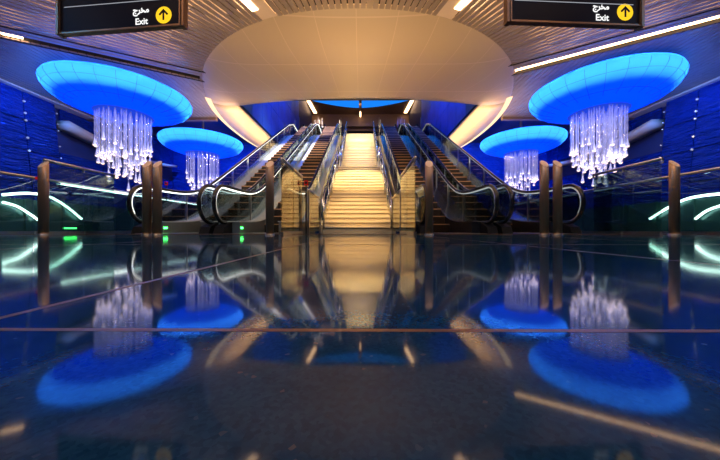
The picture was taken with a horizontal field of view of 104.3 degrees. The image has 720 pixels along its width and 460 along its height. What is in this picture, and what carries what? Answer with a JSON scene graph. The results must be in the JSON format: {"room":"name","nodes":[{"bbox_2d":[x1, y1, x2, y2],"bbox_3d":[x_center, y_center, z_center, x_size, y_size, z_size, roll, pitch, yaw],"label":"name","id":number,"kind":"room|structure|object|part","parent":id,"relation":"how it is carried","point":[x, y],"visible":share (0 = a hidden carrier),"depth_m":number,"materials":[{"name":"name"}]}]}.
{"room":"metro station","nodes":[
{"label":"metro station","id":0,"kind":"room"},
{"bbox_2d":[0,82,176,206],"bbox_3d":[-11.981,-4.415,7.573,0.900,9.000,23.000,0,0,0],"label":"wall","id":1,"kind":"structure","parent":0,"point":[32,130],"depth_m":11.60,"materials":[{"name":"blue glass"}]},
{"bbox_2d":[0,78,95,118],"bbox_3d":[-11.951,-4.885,4.223,0.500,0.060,16.300,0,0,0],"label":"trim","id":2,"kind":"structure","parent":1,"relation":"attached to","point":[57,105],"depth_m":10.79,"materials":[{"name":"metal"}]},
{"bbox_2d":[0,25,204,81],"bbox_3d":[-8.390,-5.100,7.300,8.450,0.370,0.660,0,0,-28],"label":"trim","id":3,"kind":"structure","parent":1,"relation":"attached to","point":[24,38],"depth_m":7.98,"materials":[{"name":"metal"}]},
{"bbox_2d":[0,32,22,38],"bbox_3d":[-8.935,-5.000,7.173,0.378,0.070,0.120,0,0,-28],"label":"light","id":4,"kind":"object","parent":3,"relation":"attached to","point":[5,34],"visible":0.42,"depth_m":7.17,"materials":[{"name":"white plastic"}]},
{"bbox_2d":[86,115,217,121],"bbox_3d":[-9.251,-4.990,12.422,5.800,0.350,0.170,0,0,0],"label":"trim","id":5,"kind":"structure","parent":1,"relation":"attached to","point":[191,119],"depth_m":12.37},
{"bbox_2d":[131,118,248,142],"bbox_3d":[-8.683,-5.640,15.353,7.500,0.150,6.000,0,0,0],"label":"ceiling","id":6,"kind":"structure","parent":0,"point":[219,126],"depth_m":15.28,"materials":[{"name":"blue paint"}]},
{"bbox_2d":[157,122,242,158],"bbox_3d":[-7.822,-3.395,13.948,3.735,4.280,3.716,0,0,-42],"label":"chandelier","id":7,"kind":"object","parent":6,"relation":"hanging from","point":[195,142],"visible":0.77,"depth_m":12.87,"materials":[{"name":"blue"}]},
{"bbox_3d":[-7.822,-3.740,13.948,1.544,0.040,1.544,0,0,0],"label":"crystal plate","id":8,"kind":"part","parent":7,"relation":"part of","materials":[{"name":"clear glass"}]},
{"bbox_2d":[172,143,256,190],"bbox_3d":[-8.591,-2.915,18.203,7.650,6.000,0.300,0,0,0],"label":"wall","id":9,"kind":"structure","parent":0,"point":[191,173],"depth_m":18.07,"materials":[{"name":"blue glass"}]},
{"bbox_2d":[240,101,311,136],"bbox_3d":[-4.755,-8.000,20.029,0.220,6.270,20.000,0,0,0],"label":"wall","id":10,"kind":"structure","parent":0,"point":[271,117],"depth_m":16.04,"materials":[{"name":"blue glass"}]},
{"bbox_2d":[200,3,515,146],"bbox_3d":[-0.053,-4.890,12.102,12.700,0.264,11.798,0,0,0],"label":"ceiling","id":11,"kind":"structure","parent":0,"point":[353,52],"depth_m":8.11,"materials":[{"name":"beige paint"}]},
{"bbox_2d":[205,97,256,146],"bbox_3d":[-6.023,-4.895,13.928,0.680,0.100,7.018,0,0,-2],"label":"light","id":12,"kind":"object","parent":11,"relation":"attached to","point":[209,101],"visible":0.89,"depth_m":12.11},
{"bbox_2d":[462,96,512,146],"bbox_3d":[5.938,-4.895,13.854,0.680,0.100,7.018,0,0,3],"label":"light","id":13,"kind":"object","parent":11,"relation":"attached to","point":[508,100],"visible":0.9,"depth_m":12.03,"materials":[{"name":"white plastic"}]},
{"bbox_2d":[341,132,376,135],"bbox_3d":[0.054,-9.115,29.700,8.000,4.000,0.200,0,0,0],"label":"wall","id":14,"kind":"structure","parent":0,"point":[343,132],"depth_m":29.60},
{"bbox_2d":[0,231,719,459],"bbox_3d":[-0.081,0.145,7.501,24.800,0.120,23.000,0,0,0],"label":"floor","id":15,"kind":"structure","parent":0,"point":[65,395],"depth_m":0.20,"materials":[{"name":"stone"}]},
{"bbox_2d":[35,161,49,234],"bbox_3d":[-4.942,-0.498,4.370,0.147,1.166,0.144,0,0,0],"label":"bollard","id":16,"kind":"object","parent":15,"relation":"on","point":[43,168],"visible":0.96,"depth_m":4.33,"materials":[{"name":"metal"}]},
{"bbox_2d":[0,197,113,230],"bbox_3d":[-9.661,-0.400,10.859,0.200,0.970,12.400,0,0,0],"label":"glass panel","id":17,"kind":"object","parent":15,"relation":"on","point":[95,218],"depth_m":8.94,"materials":[{"name":"clear glass"}]},
{"bbox_2d":[2,201,37,220],"bbox_3d":[-9.529,-0.507,7.888,0.060,0.501,0.845,0,0,0],"label":"light strip","id":18,"kind":"object","parent":17,"relation":"attached to","point":[3,202],"visible":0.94,"depth_m":7.85,"materials":[{"name":"white plastic"}]},
{"bbox_2d":[2,192,82,219],"bbox_3d":[-9.525,-0.708,8.532,0.070,0.756,2.135,0,0,0],"label":"light strip","id":19,"kind":"object","parent":17,"relation":"attached to","point":[14,193],"visible":0.87,"depth_m":8.57,"materials":[{"name":"white plastic"}]},
{"bbox_2d":[0,171,139,233],"bbox_3d":[-6.682,-0.503,7.641,0.091,1.177,8.824,0,0,0],"label":"glass barrier","id":20,"kind":"object","parent":15,"relation":"on","point":[123,222],"visible":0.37,"depth_m":7.68,"materials":[{"name":"glass"}]},
{"bbox_3d":[-6.716,-0.485,5.127,0.014,1.060,1.233,0,0,0],"label":"glass panel","id":21,"kind":"part","parent":20,"relation":"part of","materials":[{"name":"clear glass"}]},
{"bbox_3d":[-6.700,-1.065,7.641,0.054,0.054,8.800,0,0,0],"label":"handrail","id":22,"kind":"part","parent":20,"relation":"part of","materials":[{"name":"metal"}]},
{"bbox_3d":[-6.700,-0.485,7.641,0.014,1.060,1.233,0,0,0],"label":"glass panel","id":23,"kind":"part","parent":20,"relation":"part of","materials":[{"name":"clear glass"}]},
{"bbox_2d":[42,159,115,234],"bbox_3d":[-5.076,-0.528,5.141,0.054,1.227,1.304,0,0,0],"label":"glass barrier","id":24,"kind":"object","parent":15,"relation":"on","point":[83,169],"visible":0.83,"depth_m":5.15,"materials":[{"name":"glass"}]},
{"bbox_3d":[-5.076,-1.115,5.141,0.054,0.054,1.280,0,0,0],"label":"handrail","id":25,"kind":"part","parent":24,"relation":"part of","materials":[{"name":"metal"}]},
{"bbox_3d":[-5.074,-0.510,5.461,0.014,1.110,0.616,0,0,0],"label":"glass panel","id":26,"kind":"part","parent":24,"relation":"part of","materials":[{"name":"clear glass"}]},
{"bbox_2d":[141,161,151,234],"bbox_3d":[-3.315,-0.498,4.360,0.144,1.166,0.144,0,0,0],"label":"bollard","id":27,"kind":"object","parent":15,"relation":"on","point":[147,167],"visible":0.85,"depth_m":4.32,"materials":[{"name":"metal"}]},
{"bbox_2d":[152,161,162,234],"bbox_3d":[-3.155,-0.498,4.359,0.144,1.166,0.144,0,0,0],"label":"bollard","id":28,"kind":"object","parent":15,"relation":"on","point":[157,167],"visible":0.94,"depth_m":4.32,"materials":[{"name":"metal"}]},
{"bbox_2d":[126,123,321,233],"bbox_3d":[-3.744,-3.907,13.630,1.618,8.444,16.815,0,0,0],"label":"escalator","id":29,"kind":"object","parent":15,"relation":"on","point":[183,212],"visible":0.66,"depth_m":7.36,"materials":[{"name":"black metal"}]},
{"bbox_3d":[-3.791,0.080,5.933,0.810,0.030,1.420,0,0,0],"label":"comb plate","id":30,"kind":"part","parent":29,"relation":"part of","materials":[{"name":"metal"}]},
{"bbox_3d":[-3.063,-4.121,13.709,0.012,7.889,16.500,0,0,0],"label":"glass panel","id":31,"kind":"part","parent":29,"relation":"part of","materials":[{"name":"clear glass"}]},
{"bbox_3d":[-3.063,-4.110,13.709,0.084,8.039,16.650,0,0,0],"label":"handrail","id":32,"kind":"part","parent":29,"relation":"part of","materials":[{"name":"black rubber"}]},
{"bbox_2d":[265,161,274,234],"bbox_3d":[-1.401,-0.498,4.349,0.144,1.166,0.144,0,0,0],"label":"bollard","id":33,"kind":"object","parent":15,"relation":"on","point":[269,179],"visible":0.9,"depth_m":4.30,"materials":[{"name":"metal"}]},
{"bbox_2d":[212,120,342,233],"bbox_3d":[-2.094,-3.907,13.620,1.618,8.444,16.815,0,0,0],"label":"escalator","id":34,"kind":"object","parent":15,"relation":"on","point":[237,211],"visible":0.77,"depth_m":8.25,"materials":[{"name":"black metal"}]},
{"bbox_3d":[-2.141,0.080,5.923,0.810,0.030,1.420,0,0,0],"label":"comb plate","id":35,"kind":"part","parent":34,"relation":"part of","materials":[{"name":"metal"}]},
{"bbox_3d":[-2.773,-4.121,13.707,0.012,7.889,16.500,0,0,0],"label":"glass panel","id":36,"kind":"part","parent":34,"relation":"part of","materials":[{"name":"clear glass"}]},
{"bbox_3d":[-1.413,-4.121,13.699,0.012,7.889,16.500,0,0,0],"label":"glass panel","id":37,"kind":"part","parent":34,"relation":"part of","materials":[{"name":"clear glass"}]},
{"bbox_3d":[-1.413,-4.110,13.699,0.084,8.039,16.650,0,0,0],"label":"handrail","id":38,"kind":"part","parent":34,"relation":"part of","materials":[{"name":"black rubber"}]},
{"bbox_2d":[280,157,302,234],"bbox_3d":[-1.230,-0.528,5.158,0.054,1.227,1.524,0,0,0],"label":"glass barrier","id":39,"kind":"object","parent":15,"relation":"on","point":[290,180],"visible":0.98,"depth_m":4.99,"materials":[{"name":"glass"}]},
{"bbox_3d":[-1.233,-0.510,4.783,0.014,1.110,0.726,0,0,0],"label":"glass panel","id":40,"kind":"part","parent":39,"relation":"part of","materials":[{"name":"clear glass"}]},
{"bbox_3d":[-1.230,-1.115,5.158,0.054,0.054,1.500,0,0,0],"label":"handrail","id":41,"kind":"part","parent":39,"relation":"part of","materials":[{"name":"metal"}]},
{"bbox_3d":[-1.228,-0.510,5.533,0.014,1.110,0.726,0,0,0],"label":"glass panel","id":42,"kind":"part","parent":39,"relation":"part of","materials":[{"name":"clear glass"}]},
{"bbox_2d":[304,180,307,232],"bbox_3d":[-1.151,-0.480,5.979,0.080,1.130,0.056,0,0,0],"label":"post","id":43,"kind":"object","parent":15,"relation":"on","point":[305,181],"visible":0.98,"depth_m":5.98,"materials":[{"name":"metal"}]},
{"bbox_3d":[-1.150,-0.425,5.992,0.030,1.020,0.030,0,0,0],"label":"post","id":44,"kind":"part","parent":43,"relation":"part of","materials":[{"name":"metal"}]},
{"bbox_2d":[308,189,320,232],"bbox_3d":[-1.134,-0.407,7.057,0.050,0.984,1.740,0,0,0],"label":"glass wing","id":45,"kind":"object","parent":15,"relation":"on","point":[314,201],"visible":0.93,"depth_m":7.00,"materials":[{"name":"glass"}]},
{"bbox_3d":[-1.139,-0.390,6.207,0.040,0.950,0.040,0,0,0],"label":"post","id":46,"kind":"part","parent":45,"relation":"part of","materials":[{"name":"metal"}]},
{"bbox_3d":[-1.134,-0.405,7.057,0.012,0.900,1.700,0,0,0],"label":"glass panel","id":47,"kind":"part","parent":45,"relation":"part of","materials":[{"name":"clear glass"}]},
{"bbox_3d":[-1.129,-0.390,7.907,0.040,0.950,0.040,0,0,0],"label":"post","id":48,"kind":"part","parent":45,"relation":"part of","materials":[{"name":"metal"}]},
{"bbox_2d":[321,134,395,231],"bbox_3d":[-0.036,-3.585,14.876,2.280,7.380,13.050,0,0,0],"label":"staircase","id":49,"kind":"structure","parent":15,"relation":"on","point":[358,201],"depth_m":10.68,"materials":[{"name":"beige stone"}]},
{"bbox_2d":[322,121,346,228],"bbox_3d":[-1.037,-4.111,14.768,0.056,8.162,13.477,0,0,0],"label":"stair handrail","id":50,"kind":"object","parent":49,"relation":"attached to","point":[345,130],"visible":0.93,"depth_m":10.63,"materials":[{"name":"metal"}]},
{"bbox_3d":[-1.076,-0.540,8.357,0.037,1.020,0.037,0,0,-22],"label":"post","id":51,"kind":"part","parent":50,"relation":"part of","materials":[{"name":"metal"}]},
{"bbox_3d":[-1.037,-4.067,14.727,0.036,7.332,13.363,0,0,0],"label":"rail","id":52,"kind":"part","parent":50,"relation":"part of","materials":[{"name":"metal"}]},
{"bbox_2d":[373,121,391,228],"bbox_3d":[0.963,-4.111,14.756,0.056,8.162,13.477,0,0,0],"label":"stair handrail","id":53,"kind":"object","parent":49,"relation":"attached to","point":[377,150],"visible":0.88,"depth_m":10.61,"materials":[{"name":"metal"}]},
{"bbox_3d":[0.963,-4.067,14.714,0.036,7.332,13.363,0,0,0],"label":"rail","id":54,"kind":"part","parent":53,"relation":"part of","materials":[{"name":"metal"}]},
{"bbox_3d":[0.924,-0.540,8.345,0.037,1.020,0.037,0,0,23],"label":"post","id":55,"kind":"part","parent":53,"relation":"part of","materials":[{"name":"metal"}]},
{"bbox_2d":[0,234,719,332],"bbox_3d":[-0.236,0.086,0.501,24.224,0.002,9.000,0,0,0],"label":"trim","id":56,"kind":"structure","parent":15,"relation":"in","point":[67,301],"depth_m":0.24,"materials":[{"name":"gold metal"}]},
{"bbox_2d":[391,189,400,232],"bbox_3d":[0.906,-0.407,7.045,0.050,0.984,1.740,0,0,0],"label":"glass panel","id":57,"kind":"object","parent":15,"relation":"on","point":[396,199],"visible":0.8,"depth_m":6.99,"materials":[{"name":"glass"}]},
{"bbox_3d":[0.911,-0.390,7.895,0.040,0.950,0.040,0,0,0],"label":"post","id":58,"kind":"part","parent":57,"relation":"part of","materials":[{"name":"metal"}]},
{"bbox_3d":[0.906,-0.405,7.045,0.012,0.900,1.700,0,0,0],"label":"glass panel","id":59,"kind":"part","parent":57,"relation":"part of","materials":[{"name":"clear glass"}]},
{"bbox_3d":[0.901,-0.390,6.195,0.040,0.950,0.040,0,0,0],"label":"post","id":60,"kind":"part","parent":57,"relation":"part of","materials":[{"name":"metal"}]},
{"bbox_2d":[400,156,416,234],"bbox_3d":[0.859,-0.528,5.115,0.054,1.227,1.584,0,0,0],"label":"glass barrier","id":61,"kind":"object","parent":15,"relation":"on","point":[410,168],"visible":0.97,"depth_m":4.89,"materials":[{"name":"glass"}]},
{"bbox_3d":[0.862,-0.510,5.505,0.014,1.110,0.756,0,0,0],"label":"glass panel","id":62,"kind":"part","parent":61,"relation":"part of","materials":[{"name":"clear glass"}]},
{"bbox_3d":[0.859,-1.115,5.115,0.054,0.054,1.560,0,0,0],"label":"handrail","id":63,"kind":"part","parent":61,"relation":"part of","materials":[{"name":"metal"}]},
{"bbox_3d":[0.857,-0.510,4.725,0.014,1.110,0.756,0,0,0],"label":"glass panel","id":64,"kind":"part","parent":61,"relation":"part of","materials":[{"name":"clear glass"}]},
{"bbox_2d":[424,161,433,234],"bbox_3d":[1.069,-0.498,4.333,0.144,1.166,0.144,0,0,0],"label":"bollard","id":65,"kind":"object","parent":15,"relation":"on","point":[428,179],"visible":0.9,"depth_m":4.29,"materials":[{"name":"metal"}]},
{"bbox_2d":[377,123,499,233],"bbox_3d":[2.011,-3.907,13.595,1.608,8.444,16.815,0,0,0],"label":"escalator","id":66,"kind":"object","parent":15,"relation":"on","point":[455,211],"visible":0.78,"depth_m":7.96,"materials":[{"name":"black metal"}]},
{"bbox_3d":[1.337,-4.110,13.682,0.084,8.039,16.650,0,0,0],"label":"handrail","id":67,"kind":"part","parent":66,"relation":"part of","materials":[{"name":"black rubber"}]},
{"bbox_3d":[1.337,-4.121,13.682,0.012,7.889,16.500,0,0,0],"label":"glass panel","id":68,"kind":"part","parent":66,"relation":"part of","materials":[{"name":"clear glass"}]},
{"bbox_3d":[2.687,-4.121,13.674,0.012,7.889,16.500,0,0,0],"label":"glass panel","id":69,"kind":"part","parent":66,"relation":"part of","materials":[{"name":"clear glass"}]},
{"bbox_3d":[1.964,0.080,5.898,0.800,0.030,1.420,0,0,0],"label":"comb plate","id":70,"kind":"part","parent":66,"relation":"part of","materials":[{"name":"metal"}]},
{"bbox_2d":[398,119,585,233],"bbox_3d":[3.656,-3.907,13.585,1.618,8.444,16.815,0,0,0],"label":"escalator","id":71,"kind":"object","parent":15,"relation":"on","point":[519,210],"visible":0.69,"depth_m":7.42,"materials":[{"name":"black metal"}]},
{"bbox_3d":[2.977,-4.110,13.672,0.084,8.039,16.650,0,0,0],"label":"handrail","id":72,"kind":"part","parent":71,"relation":"part of","materials":[{"name":"black rubber"}]},
{"bbox_3d":[2.977,-4.121,13.672,0.012,7.889,16.500,0,0,0],"label":"glass panel","id":73,"kind":"part","parent":71,"relation":"part of","materials":[{"name":"clear glass"}]},
{"bbox_3d":[4.337,-4.121,13.664,0.012,7.889,16.500,0,0,0],"label":"glass panel","id":74,"kind":"part","parent":71,"relation":"part of","materials":[{"name":"clear glass"}]},
{"bbox_3d":[3.609,0.080,5.888,0.810,0.030,1.420,0,0,0],"label":"comb plate","id":75,"kind":"part","parent":71,"relation":"part of","materials":[{"name":"metal"}]},
{"bbox_2d":[539,160,549,234],"bbox_3d":[2.845,-0.498,4.323,0.144,1.166,0.144,0,0,0],"label":"bollard","id":76,"kind":"object","parent":15,"relation":"on","point":[544,166],"visible":0.94,"depth_m":4.27,"materials":[{"name":"metal"}]},
{"bbox_2d":[552,160,562,234],"bbox_3d":[3.050,-0.498,4.322,0.144,1.166,0.144,0,0,0],"label":"bollard","id":77,"kind":"object","parent":15,"relation":"on","point":[557,166],"visible":0.88,"depth_m":4.27,"materials":[{"name":"metal"}]},
{"bbox_2d":[592,157,663,234],"bbox_3d":[4.764,-0.528,5.066,0.054,1.227,1.334,0,0,0],"label":"glass barrier","id":78,"kind":"object","parent":15,"relation":"on","point":[604,185],"visible":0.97,"depth_m":5.42,"materials":[{"name":"glass"}]},
{"bbox_3d":[4.766,-0.510,5.394,0.014,1.110,0.631,0,0,0],"label":"glass panel","id":79,"kind":"part","parent":78,"relation":"part of","materials":[{"name":"clear glass"}]},
{"bbox_3d":[4.764,-1.115,5.066,0.054,0.054,1.310,0,0,0],"label":"handrail","id":80,"kind":"part","parent":78,"relation":"part of","materials":[{"name":"metal"}]},
{"bbox_2d":[573,167,719,233],"bbox_3d":[6.254,-0.503,7.562,0.085,1.177,8.824,0,0,0],"label":"glass barrier","id":81,"kind":"object","parent":15,"relation":"on","point":[586,222],"visible":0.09,"depth_m":7.53,"materials":[{"name":"glass"}]},
{"bbox_3d":[6.269,-0.485,7.562,0.014,1.060,1.233,0,0,0],"label":"glass panel","id":82,"kind":"part","parent":81,"relation":"part of","materials":[{"name":"clear glass"}]},
{"bbox_3d":[6.269,-1.065,7.562,0.054,0.054,8.800,0,0,0],"label":"handrail","id":83,"kind":"part","parent":81,"relation":"part of","materials":[{"name":"metal"}]},
{"bbox_2d":[574,197,719,231],"bbox_3d":[9.539,-0.400,10.742,0.200,0.970,12.400,0,0,0],"label":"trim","id":84,"kind":"structure","parent":15,"relation":"on","point":[635,217],"depth_m":8.74,"materials":[{"name":"glass"}]},
{"bbox_2d":[649,193,719,219],"bbox_3d":[9.373,-0.638,8.153,0.070,0.651,1.851,0,0,0],"label":"light strip","id":85,"kind":"object","parent":84,"relation":"attached to","point":[710,194],"visible":0.8,"depth_m":7.93,"materials":[{"name":"white plastic"}]},
{"bbox_2d":[694,205,719,219],"bbox_3d":[9.369,-0.469,7.530,0.060,0.393,0.624,0,0,0],"label":"light strip","id":86,"kind":"object","parent":84,"relation":"attached to","point":[717,206],"visible":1,"depth_m":7.57,"materials":[{"name":"white plastic"}]},
{"bbox_2d":[667,160,680,234],"bbox_3d":[4.839,-0.498,4.311,0.144,1.166,0.144,0,0,0],"label":"bollard","id":87,"kind":"object","parent":15,"relation":"on","point":[673,167],"visible":0.91,"depth_m":4.28,"materials":[{"name":"metal"}]},
{"bbox_2d":[0,0,719,117],"bbox_3d":[-0.102,-4.954,4.177,24.404,0.038,16.207,0,0,0],"label":"ceiling","id":88,"kind":"structure","parent":0,"point":[210,22],"depth_m":7.35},
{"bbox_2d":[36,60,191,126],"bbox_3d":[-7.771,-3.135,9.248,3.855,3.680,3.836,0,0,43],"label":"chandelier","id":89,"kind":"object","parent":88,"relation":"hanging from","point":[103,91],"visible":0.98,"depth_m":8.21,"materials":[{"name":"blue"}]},
{"bbox_3d":[-7.771,-3.780,9.248,1.594,0.040,1.594,0,0,0],"label":"crystal plate","id":90,"kind":"part","parent":89,"relation":"part of","materials":[{"name":"clear glass"}]},
{"bbox_2d":[56,0,187,38],"bbox_3d":[-3.126,-3.755,3.655,1.805,2.350,0.097,0,0,5],"label":"exit sign","id":91,"kind":"object","parent":88,"relation":"hanging from","point":[74,18],"visible":1,"depth_m":3.64,"materials":[{"name":"brown metal"}]},
{"bbox_2d":[250,0,276,19],"bbox_3d":[-3.695,-4.970,2.671,1.061,0.030,8.509,0,0,22],"label":"trim","id":92,"kind":"structure","parent":88,"relation":"attached to","point":[264,11],"depth_m":6.33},
{"bbox_2d":[240,0,257,11],"bbox_3d":[-3.571,-4.944,3.499,0.336,0.019,6.150,0,0,23],"label":"light line","id":93,"kind":"object","parent":92,"relation":"attached to","point":[248,3],"visible":1,"depth_m":6.17,"materials":[{"name":"white plastic"}]},
{"bbox_2d":[437,0,460,18],"bbox_3d":[3.473,-4.970,2.627,1.061,0.030,8.509,0,0,-21],"label":"trim","id":94,"kind":"structure","parent":88,"relation":"attached to","point":[448,11],"depth_m":6.33,"materials":[{"name":"beige paint"}]},
{"bbox_2d":[454,0,470,10],"bbox_3d":[3.360,-4.944,3.456,0.336,0.019,6.150,0,0,-23],"label":"light line","id":95,"kind":"object","parent":94,"relation":"attached to","point":[462,3],"visible":1,"depth_m":6.14,"materials":[{"name":"white plastic"}]},
{"bbox_2d":[504,0,644,30],"bbox_3d":[2.720,-3.755,3.548,1.790,2.350,0.098,0,0,-3],"label":"exit sign","id":96,"kind":"object","parent":88,"relation":"hanging from","point":[603,14],"visible":1,"depth_m":3.54,"materials":[{"name":"brown metal"}]},
{"bbox_3d":[2.719,-2.910,3.559,1.690,0.600,0.055,0,0,-3],"label":"panel","id":97,"kind":"part","parent":96,"relation":"part of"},
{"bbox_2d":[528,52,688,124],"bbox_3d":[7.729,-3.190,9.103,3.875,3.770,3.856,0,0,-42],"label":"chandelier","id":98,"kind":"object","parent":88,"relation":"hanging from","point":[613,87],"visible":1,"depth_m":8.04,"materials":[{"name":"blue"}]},
{"bbox_3d":[7.729,-3.790,9.103,1.602,0.040,1.602,0,0,0],"label":"crystal plate","id":99,"kind":"part","parent":98,"relation":"part of","materials":[{"name":"glass"}]},
{"bbox_2d":[508,7,719,75],"bbox_3d":[7.908,-5.100,6.660,8.450,0.370,0.660,0,0,32],"label":"trim","id":100,"kind":"structure","parent":88,"relation":"attached to","point":[714,21],"depth_m":7.42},
{"bbox_2d":[515,15,719,70],"bbox_3d":[7.962,-5.000,6.792,8.400,0.070,0.120,0,0,32],"label":"light","id":101,"kind":"object","parent":88,"relation":"attached to","point":[718,16],"visible":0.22,"depth_m":7.39,"materials":[{"name":"white plastic"}]},
{"bbox_2d":[312,114,408,132],"bbox_3d":[0.037,-9.115,26.900,9.360,4.000,0.600,0,0,0],"label":"wall","id":102,"kind":"structure","parent":0,"point":[355,123],"depth_m":26.99,"materials":[{"name":"brown"}]},
{"bbox_2d":[306,100,414,113],"bbox_3d":[-0.005,-11.215,19.925,9.720,0.200,20.150,0,0,0],"label":"ceiling","id":103,"kind":"structure","parent":0,"point":[321,108],"depth_m":25.93,"materials":[{"name":"blue paint"}]},
{"bbox_2d":[307,101,316,112],"bbox_3d":[-4.364,-11.080,25.027,0.279,0.070,3.227,0,0,4],"label":"light line","id":104,"kind":"object","parent":103,"relation":"attached to","point":[309,102],"visible":0.64,"depth_m":25.25,"materials":[{"name":"white plastic"}]},
{"bbox_2d":[315,101,358,107],"bbox_3d":[-2.152,-11.075,23.714,4.100,0.080,3.400,0,0,0],"label":"light panel","id":105,"kind":"object","parent":103,"relation":"attached to","point":[353,104],"visible":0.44,"depth_m":24.52,"materials":[{"name":"blue plastic"}]},
{"bbox_2d":[362,100,407,107],"bbox_3d":[2.188,-11.075,23.687,4.100,0.080,3.400,0,0,0],"label":"light panel","id":106,"kind":"object","parent":103,"relation":"attached to","point":[365,104],"visible":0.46,"depth_m":24.33,"materials":[{"name":"blue plastic"}]},
{"bbox_2d":[404,100,413,112],"bbox_3d":[4.416,-11.080,24.974,0.279,0.070,3.227,0,0,-4],"label":"light line","id":107,"kind":"object","parent":103,"relation":"attached to","point":[411,101],"visible":0.64,"depth_m":25.14,"materials":[{"name":"white plastic"}]},
{"bbox_2d":[250,0,470,100],"bbox_3d":[-0.103,-5.715,4.001,24.800,0.100,16.600,0,0,0],"label":"ceiling","id":108,"kind":"structure","parent":0,"point":[342,99],"depth_m":12.11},
{"bbox_2d":[409,100,477,136],"bbox_3d":[4.745,-8.000,19.971,0.220,6.270,20.000,0,0,0],"label":"wall","id":109,"kind":"structure","parent":0,"point":[446,117],"depth_m":16.04,"materials":[{"name":"blue glass"}]},
{"bbox_2d":[461,143,546,190],"bbox_3d":[8.559,-2.915,18.098,7.650,6.000,0.300,0,0,0],"label":"wall","id":110,"kind":"structure","parent":0,"point":[522,173],"depth_m":17.94,"materials":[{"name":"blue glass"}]},
{"bbox_2d":[470,116,591,142],"bbox_3d":[8.616,-5.640,15.248,7.500,0.150,6.000,0,0,0],"label":"ceiling","id":111,"kind":"structure","parent":0,"point":[498,126],"depth_m":15.13,"materials":[{"name":"blue paint"}]},
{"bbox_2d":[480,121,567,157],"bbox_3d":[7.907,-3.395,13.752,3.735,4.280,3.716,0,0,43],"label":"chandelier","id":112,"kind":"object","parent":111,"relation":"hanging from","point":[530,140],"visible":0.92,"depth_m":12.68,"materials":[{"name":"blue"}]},
{"bbox_3d":[7.907,-3.740,13.752,1.544,0.040,1.544,0,0,0],"label":"crystal plate","id":113,"kind":"part","parent":112,"relation":"part of","materials":[{"name":"clear glass"}]},
{"bbox_2d":[547,80,719,205],"bbox_3d":[11.819,-4.415,7.428,0.900,9.000,23.000,0,0,0],"label":"wall","id":114,"kind":"structure","parent":0,"point":[685,131],"depth_m":11.38,"materials":[{"name":"blue glass"}]},
{"bbox_2d":[501,114,634,120],"bbox_3d":[9.148,-4.990,12.309,5.800,0.350,0.170,0,0,0],"label":"trim","id":115,"kind":"structure","parent":114,"relation":"attached to","point":[619,118],"depth_m":12.26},
{"bbox_2d":[625,76,719,117],"bbox_3d":[11.748,-4.885,4.078,0.500,0.060,16.300,0,0,0],"label":"trim","id":116,"kind":"structure","parent":114,"relation":"attached to","point":[660,104],"depth_m":10.66,"materials":[{"name":"metal"}]}
]}

